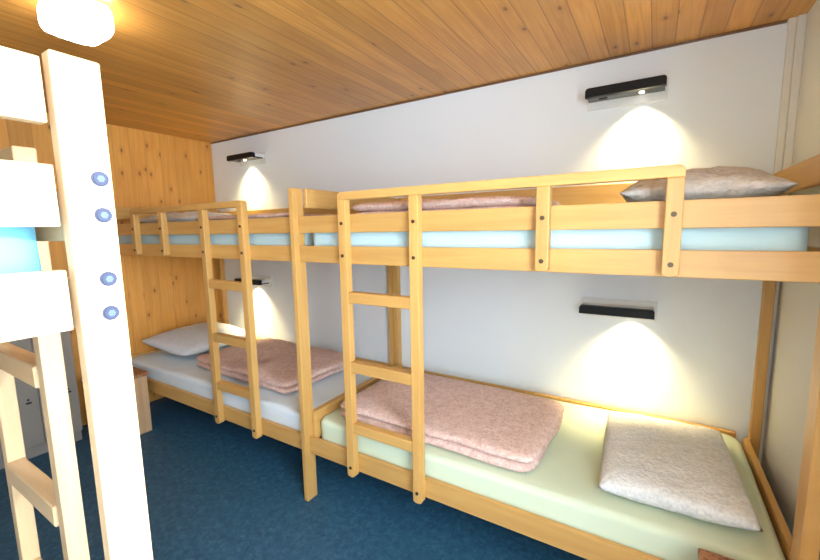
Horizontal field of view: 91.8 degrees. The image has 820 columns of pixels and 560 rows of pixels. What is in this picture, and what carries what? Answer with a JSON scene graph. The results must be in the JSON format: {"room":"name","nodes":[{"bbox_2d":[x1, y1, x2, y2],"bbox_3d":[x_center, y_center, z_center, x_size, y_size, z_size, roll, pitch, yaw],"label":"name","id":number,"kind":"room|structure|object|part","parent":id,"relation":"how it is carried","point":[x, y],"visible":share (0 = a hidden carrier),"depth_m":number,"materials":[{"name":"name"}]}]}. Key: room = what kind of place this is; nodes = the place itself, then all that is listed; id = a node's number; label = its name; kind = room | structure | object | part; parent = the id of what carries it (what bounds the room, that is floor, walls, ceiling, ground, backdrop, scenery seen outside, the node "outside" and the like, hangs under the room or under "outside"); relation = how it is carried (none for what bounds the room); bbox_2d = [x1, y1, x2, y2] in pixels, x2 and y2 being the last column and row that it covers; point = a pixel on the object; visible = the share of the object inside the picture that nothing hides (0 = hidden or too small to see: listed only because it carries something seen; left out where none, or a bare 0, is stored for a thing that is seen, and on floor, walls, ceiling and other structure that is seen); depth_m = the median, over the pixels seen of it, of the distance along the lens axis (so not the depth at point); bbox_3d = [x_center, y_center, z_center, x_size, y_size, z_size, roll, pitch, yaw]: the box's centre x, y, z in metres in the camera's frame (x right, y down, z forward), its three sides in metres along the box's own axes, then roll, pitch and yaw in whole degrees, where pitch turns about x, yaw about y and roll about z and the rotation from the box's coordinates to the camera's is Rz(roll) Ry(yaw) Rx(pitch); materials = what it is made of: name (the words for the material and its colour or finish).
{"room":"hostel dormitory room","nodes":[
{"label":"hostel dormitory room","id":0,"kind":"room"},
{"bbox_2d":[0,113,221,425],"bbox_3d":[-2.874,0.009,2.805,0.120,2.415,3.480,4,9,31],"label":"wall","id":1,"kind":"structure","parent":0,"point":[162,294],"depth_m":3.56,"materials":[{"name":"brown wood"}]},
{"bbox_2d":[0,397,587,559],"bbox_3d":[-0.895,1.376,1.770,4.715,0.100,3.480,4,9,31],"label":"floor","id":2,"kind":"structure","parent":0,"point":[214,491],"depth_m":2.18,"materials":[{"name":"blue carpet"}]},
{"bbox_2d":[0,331,82,469],"bbox_3d":[-2.788,0.769,2.619,0.296,0.950,0.872,4,9,31],"label":"base cabinet","id":3,"kind":"object","parent":2,"relation":"on","point":[28,396],"visible":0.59,"depth_m":2.74,"materials":[{"name":"grey laminate"}]},
{"bbox_3d":[-2.620,0.726,2.639,0.016,0.862,0.212,4,9,31],"label":"door","id":4,"kind":"part","parent":3,"relation":"part of","materials":[{"name":"grey laminate"}]},
{"bbox_3d":[-2.507,0.701,2.822,0.016,0.862,0.212,4,9,31],"label":"door","id":5,"kind":"part","parent":3,"relation":"part of","materials":[{"name":"grey laminate"}]},
{"bbox_2d":[0,46,152,559],"bbox_3d":[-1.653,0.541,0.884,2.096,1.806,1.035,4,9,31],"label":"bunk bed","id":6,"kind":"object","parent":2,"relation":"on","point":[46,303],"visible":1,"depth_m":0.68,"materials":[{"name":"brown wood"}]},
{"bbox_2d":[0,227,41,273],"bbox_3d":[-1.677,-0.059,0.789,1.970,0.151,0.910,4,9,31],"label":"mattress","id":7,"kind":"object","parent":6,"relation":"on","point":[19,253],"visible":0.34,"depth_m":0.63,"materials":[{"name":"blue"}]},
{"bbox_3d":[-0.796,-0.239,0.241,0.024,0.097,0.875,4,9,31],"label":"headboard","id":8,"kind":"part","parent":6,"relation":"part of","materials":[{"name":"brown wood"}]},
{"bbox_3d":[-0.793,-0.082,0.261,0.024,0.096,0.875,4,9,31],"label":"rail","id":9,"kind":"part","parent":6,"relation":"part of","materials":[{"name":"brown wood"}]},
{"bbox_3d":[-0.790,0.084,0.282,0.024,0.099,0.875,4,9,31],"label":"rail","id":10,"kind":"part","parent":6,"relation":"part of","materials":[{"name":"brown wood"}]},
{"bbox_3d":[-1.423,-0.162,1.196,2.030,0.086,0.024,4,9,31],"label":"rail","id":11,"kind":"part","parent":6,"relation":"part of","materials":[{"name":"brown wood"}]},
{"bbox_3d":[-1.421,-0.010,1.215,2.030,0.085,0.024,4,9,31],"label":"rail","id":12,"kind":"part","parent":6,"relation":"part of","materials":[{"name":"brown wood"}]},
{"bbox_2d":[80,366,151,434],"bbox_3d":[-2.223,0.951,3.030,0.300,0.468,0.330,4,9,31],"label":"stool","id":13,"kind":"object","parent":2,"relation":"on","point":[140,378],"visible":0.35,"depth_m":3.04,"materials":[{"name":"brown wood"}]},
{"bbox_3d":[-2.226,0.730,3.002,0.300,0.024,0.330,4,9,31],"label":"seat","id":14,"kind":"part","parent":13,"relation":"part of","materials":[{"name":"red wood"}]},
{"bbox_3d":[-2.106,0.970,2.960,0.024,0.444,0.300,4,9,31],"label":"panel","id":15,"kind":"part","parent":13,"relation":"part of","materials":[{"name":"brown wood"}]},
{"bbox_2d":[115,200,394,448],"bbox_3d":[-1.284,0.275,3.156,2.184,1.745,1.044,4,9,31],"label":"bunk bed","id":16,"kind":"object","parent":2,"relation":"on","point":[242,226],"visible":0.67,"depth_m":2.52,"materials":[{"name":"brown wood"}]},
{"bbox_3d":[-2.174,0.655,3.782,0.024,0.112,0.903,4,9,31],"label":"rail","id":17,"kind":"part","parent":16,"relation":"part of","materials":[{"name":"brown wood"}]},
{"bbox_3d":[-2.194,-0.599,3.622,0.024,0.100,0.903,4,9,31],"label":"headboard","id":18,"kind":"part","parent":16,"relation":"part of","materials":[{"name":"brown wood"}]},
{"bbox_3d":[-1.518,-0.348,2.666,2.139,0.086,0.024,4,9,31],"label":"rail","id":19,"kind":"part","parent":16,"relation":"part of","materials":[{"name":"brown wood"}]},
{"bbox_3d":[-1.516,-0.197,2.685,2.139,0.085,0.024,4,9,31],"label":"rail","id":20,"kind":"part","parent":16,"relation":"part of","materials":[{"name":"brown wood"}]},
{"bbox_2d":[118,233,313,245],"bbox_3d":[-1.275,-0.336,3.085,2.110,0.158,0.907,4,9,31],"label":"mattress","id":21,"kind":"object","parent":16,"relation":"on","point":[283,239],"visible":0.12,"depth_m":2.49,"materials":[{"name":"teal"}]},
{"bbox_2d":[139,211,231,222],"bbox_3d":[-1.819,-0.516,3.347,0.660,0.123,0.600,4,9,31],"label":"pillow","id":22,"kind":"object","parent":21,"relation":"on","point":[171,216],"visible":0.34,"depth_m":3.09,"materials":[{"name":"white fabric"}]},
{"bbox_2d":[195,212,335,220],"bbox_3d":[-0.948,-0.427,2.820,0.958,0.070,0.704,4,9,31],"label":"blanket","id":23,"kind":"object","parent":21,"relation":"on","point":[281,214],"visible":0.2,"depth_m":2.45,"materials":[{"name":"pink fabric"}]},
{"bbox_3d":[-1.938,0.161,4.133,0.040,1.745,0.050,4,9,31],"label":"post","id":24,"kind":"part","parent":16,"relation":"part of","materials":[{"name":"brown wood"}]},
{"bbox_3d":[-1.498,0.870,2.822,2.139,0.094,0.024,4,9,31],"label":"rail","id":25,"kind":"part","parent":16,"relation":"part of","materials":[{"name":"brown wood"}]},
{"bbox_2d":[132,345,371,430],"bbox_3d":[-1.266,0.723,3.220,2.110,0.138,0.917,4,9,31],"label":"mattress","id":26,"kind":"object","parent":16,"relation":"on","point":[182,372],"visible":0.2,"depth_m":2.79,"materials":[{"name":"white"}]},
{"bbox_2d":[141,322,244,355],"bbox_3d":[-1.895,0.516,3.596,0.557,0.181,0.720,3,8,25],"label":"pillow","id":27,"kind":"object","parent":26,"relation":"on","point":[192,339],"visible":0.74,"depth_m":3.37,"materials":[{"name":"white fabric"}]},
{"bbox_2d":[196,338,343,393],"bbox_3d":[-1.041,0.619,3.083,1.128,0.097,0.712,4,9,33],"label":"blanket","id":28,"kind":"object","parent":26,"relation":"on","point":[276,358],"visible":0.72,"depth_m":2.90,"materials":[{"name":"pink fabric"}]},
{"bbox_3d":[-1.028,-0.587,3.473,2.107,0.086,0.024,4,9,31],"label":"rail","id":29,"kind":"part","parent":16,"relation":"part of","materials":[{"name":"brown wood"}]},
{"bbox_3d":[-1.007,0.680,3.635,2.107,0.152,0.024,4,9,31],"label":"rail","id":30,"kind":"part","parent":16,"relation":"part of","materials":[{"name":"brown wood"}]},
{"bbox_3d":[-0.355,0.768,2.662,0.024,0.112,0.921,4,9,31],"label":"rail","id":31,"kind":"part","parent":16,"relation":"part of","materials":[{"name":"brown wood"}]},
{"bbox_3d":[-0.135,0.272,3.034,0.040,1.745,0.050,4,9,31],"label":"post","id":32,"kind":"part","parent":16,"relation":"part of","materials":[{"name":"brown wood"}]},
{"bbox_2d":[288,154,819,559],"bbox_3d":[0.538,0.384,2.045,2.138,1.752,1.044,4,9,31],"label":"bunk bed","id":33,"kind":"object","parent":2,"relation":"on","point":[587,207],"visible":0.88,"depth_m":1.61,"materials":[{"name":"brown wood"}]},
{"bbox_3d":[-0.585,0.388,2.183,0.030,1.745,0.075,4,9,31],"label":"post","id":34,"kind":"part","parent":33,"relation":"part of","materials":[{"name":"brown wood"}]},
{"bbox_3d":[-0.314,-0.484,2.485,0.024,0.100,0.920,4,9,31],"label":"headboard","id":35,"kind":"part","parent":33,"relation":"part of","materials":[{"name":"brown wood"}]},
{"bbox_3d":[-0.302,0.767,2.631,0.024,0.163,0.919,4,9,31],"label":"rail","id":36,"kind":"part","parent":33,"relation":"part of","materials":[{"name":"brown wood"}]},
{"bbox_3d":[-0.097,0.274,3.010,0.040,1.745,0.050,4,9,31],"label":"post","id":37,"kind":"part","parent":33,"relation":"part of","materials":[{"name":"brown wood"}]},
{"bbox_3d":[0.293,0.980,1.730,2.000,0.094,0.024,4,9,31],"label":"rail","id":38,"kind":"part","parent":33,"relation":"part of","materials":[{"name":"brown wood"}]},
{"bbox_3d":[0.775,-0.488,2.372,1.996,0.112,0.024,4,9,31],"label":"rail","id":39,"kind":"part","parent":33,"relation":"part of","materials":[{"name":"brown wood"}]},
{"bbox_2d":[321,397,785,559],"bbox_3d":[0.560,0.837,2.116,1.985,0.133,0.934,4,9,31],"label":"mattress","id":40,"kind":"object","parent":33,"relation":"on","point":[563,488],"visible":0.34,"depth_m":1.62,"materials":[{"name":"green"}]},
{"bbox_2d":[340,369,563,472],"bbox_3d":[0.227,0.716,2.223,1.124,0.090,0.708,4,9,32],"label":"blanket","id":41,"kind":"object","parent":40,"relation":"on","point":[508,429],"visible":0.88,"depth_m":2.04,"materials":[{"name":"pink fabric"}]},
{"bbox_2d":[598,411,762,531],"bbox_3d":[1.101,0.753,1.705,0.485,0.111,0.700,3,8,29],"label":"pillow","id":42,"kind":"object","parent":40,"relation":"on","point":[690,470],"visible":1,"depth_m":1.54,"materials":[{"name":"white fabric"}]},
{"bbox_3d":[0.273,-0.238,1.574,2.000,0.086,0.024,4,9,31],"label":"rail","id":43,"kind":"part","parent":33,"relation":"part of","materials":[{"name":"brown wood"}]},
{"bbox_3d":[0.275,-0.087,1.593,2.000,0.085,0.024,4,9,31],"label":"rail","id":44,"kind":"part","parent":33,"relation":"part of","materials":[{"name":"brown wood"}]},
{"bbox_2d":[313,227,809,250],"bbox_3d":[0.529,-0.224,1.991,1.945,0.157,0.917,4,9,31],"label":"mattress","id":45,"kind":"object","parent":33,"relation":"on","point":[753,238],"visible":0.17,"depth_m":1.37,"materials":[{"name":"teal"}]},
{"bbox_2d":[352,196,561,213],"bbox_3d":[0.254,-0.370,2.086,0.952,0.106,0.705,4,9,31],"label":"blanket","id":46,"kind":"object","parent":45,"relation":"on","point":[476,202],"visible":0.35,"depth_m":1.74,"materials":[{"name":"pink fabric"}]},
{"bbox_2d":[619,166,800,201],"bbox_3d":[1.052,-0.329,1.468,0.460,0.156,0.520,4,9,31],"label":"pillow","id":47,"kind":"object","parent":45,"relation":"on","point":[716,182],"visible":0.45,"depth_m":1.25,"materials":[{"name":"white fabric"}]},
{"bbox_3d":[0.796,0.791,2.536,1.996,0.152,0.024,4,9,31],"label":"rail","id":48,"kind":"part","parent":33,"relation":"part of","materials":[{"name":"brown wood"}]},
{"bbox_3d":[1.675,0.388,1.893,0.040,1.745,0.046,4,9,31],"label":"post","id":49,"kind":"part","parent":33,"relation":"part of","materials":[{"name":"brown wood"}]},
{"bbox_3d":[1.414,0.878,1.577,0.024,0.112,0.873,4,9,31],"label":"rail","id":50,"kind":"part","parent":33,"relation":"part of","materials":[{"name":"brown wood"}]},
{"bbox_3d":[1.408,-0.374,1.408,0.024,0.100,0.873,4,9,31],"label":"headboard","id":51,"kind":"part","parent":33,"relation":"part of","materials":[{"name":"brown wood"}]},
{"bbox_3d":[1.150,0.495,1.125,0.040,1.745,0.075,4,9,31],"label":"post","id":52,"kind":"part","parent":33,"relation":"part of","materials":[{"name":"brown wood"}]},
{"bbox_3d":[1.398,-0.087,1.453,0.024,0.085,0.873,4,9,31],"label":"rail","id":53,"kind":"part","parent":33,"relation":"part of","materials":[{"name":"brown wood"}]},
{"bbox_2d":[698,548,733,559],"bbox_3d":[0.962,1.128,1.079,0.300,0.507,0.330,4,9,31],"label":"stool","id":54,"kind":"object","parent":2,"relation":"on","point":[703,554],"visible":1,"depth_m":1.23,"materials":[{"name":"brown wood"}]},
{"bbox_2d":[0,0,816,142],"bbox_3d":[-0.935,-1.118,1.451,4.715,0.100,3.480,4,9,31],"label":"ceiling","id":55,"kind":"structure","parent":0,"point":[209,71],"depth_m":1.93,"materials":[{"name":"brown wood"}]},
{"bbox_2d":[37,0,113,45],"bbox_3d":[-1.295,-1.010,1.544,0.212,0.126,0.193,4,9,31],"label":"ceiling lamp","id":56,"kind":"object","parent":55,"relation":"attached to","point":[85,22],"visible":1,"depth_m":1.50,"materials":[{"name":"white plastic"}]},
{"bbox_2d":[211,20,787,446],"bbox_3d":[-0.089,-0.070,3.061,4.355,2.415,0.120,4,9,31],"label":"wall","id":57,"kind":"structure","parent":0,"point":[524,330],"depth_m":2.38,"materials":[{"name":"white paint"}]},
{"bbox_2d":[227,151,266,166],"bbox_3d":[-1.495,-1.110,3.626,0.376,0.105,0.149,4,9,31],"label":"reading lamp","id":58,"kind":"object","parent":57,"relation":"attached to","point":[248,158],"visible":1,"depth_m":3.60,"materials":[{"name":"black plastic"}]},
{"bbox_3d":[-1.527,-1.110,3.578,0.360,0.046,0.034,4,9,31],"label":"panel","id":59,"kind":"part","parent":58,"relation":"part of","materials":[{"name":"black plastic"}]},
{"bbox_3d":[-1.495,-1.102,3.631,0.352,0.009,0.086,4,9,31],"label":"under panel","id":60,"kind":"part","parent":58,"relation":"part of","materials":[{"name":"grey plastic"}]},
{"bbox_3d":[-1.459,-1.119,3.685,0.376,0.105,0.011,4,9,31],"label":"plate","id":61,"kind":"part","parent":58,"relation":"part of","materials":[{"name":"white plastic"}]},
{"bbox_2d":[234,275,272,286],"bbox_3d":[-1.492,0.015,3.780,0.376,0.105,0.149,4,9,31],"label":"reading lamp","id":62,"kind":"object","parent":57,"relation":"attached to","point":[257,280],"visible":0.64,"depth_m":3.75,"materials":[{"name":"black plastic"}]},
{"bbox_3d":[-1.524,0.015,3.732,0.360,0.046,0.034,4,9,31],"label":"panel","id":63,"kind":"part","parent":62,"relation":"part of","materials":[{"name":"black plastic"}]},
{"bbox_3d":[-1.456,0.007,3.838,0.376,0.105,0.011,4,9,31],"label":"plate","id":64,"kind":"part","parent":62,"relation":"part of","materials":[{"name":"white plastic"}]},
{"bbox_2d":[210,19,786,143],"bbox_3d":[-0.167,-1.256,2.870,4.295,0.012,0.008,4,9,31],"label":"trim","id":65,"kind":"structure","parent":57,"relation":"attached to","point":[781,21],"depth_m":2.27,"materials":[{"name":"brown wood"}]},
{"bbox_2d":[579,297,656,320],"bbox_3d":[1.132,0.169,2.179,0.376,0.105,0.149,4,9,31],"label":"reading lamp","id":66,"kind":"object","parent":57,"relation":"attached to","point":[616,308],"visible":1,"depth_m":2.16,"materials":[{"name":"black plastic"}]},
{"bbox_3d":[1.101,0.169,2.130,0.360,0.046,0.034,4,9,31],"label":"panel","id":67,"kind":"part","parent":66,"relation":"part of","materials":[{"name":"black plastic"}]},
{"bbox_2d":[585,75,668,111],"bbox_3d":[1.105,-0.964,2.039,0.376,0.105,0.149,4,9,31],"label":"reading lamp","id":68,"kind":"object","parent":57,"relation":"attached to","point":[656,88],"visible":1,"depth_m":2.03,"materials":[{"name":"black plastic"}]},
{"bbox_3d":[1.073,-0.964,1.990,0.360,0.046,0.034,4,9,31],"label":"panel","id":69,"kind":"part","parent":68,"relation":"part of","materials":[{"name":"black plastic"}]},
{"bbox_3d":[1.105,-0.956,2.043,0.352,0.009,0.086,4,9,31],"label":"under panel","id":70,"kind":"part","parent":68,"relation":"part of","materials":[{"name":"grey plastic"}]},
{"bbox_2d":[748,14,806,464],"bbox_3d":[1.706,0.051,1.882,0.056,2.415,0.026,4,9,31],"label":"trim","id":71,"kind":"structure","parent":57,"relation":"attached to","point":[796,29],"depth_m":1.77,"materials":[{"name":"white paint"}]},
{"bbox_2d":[761,0,819,559],"bbox_3d":[0.993,0.247,0.447,0.240,2.415,3.480,4,9,31],"label":"wall","id":72,"kind":"structure","parent":0,"point":[798,304],"depth_m":1.62,"materials":[{"name":"white paint"}]}
]}

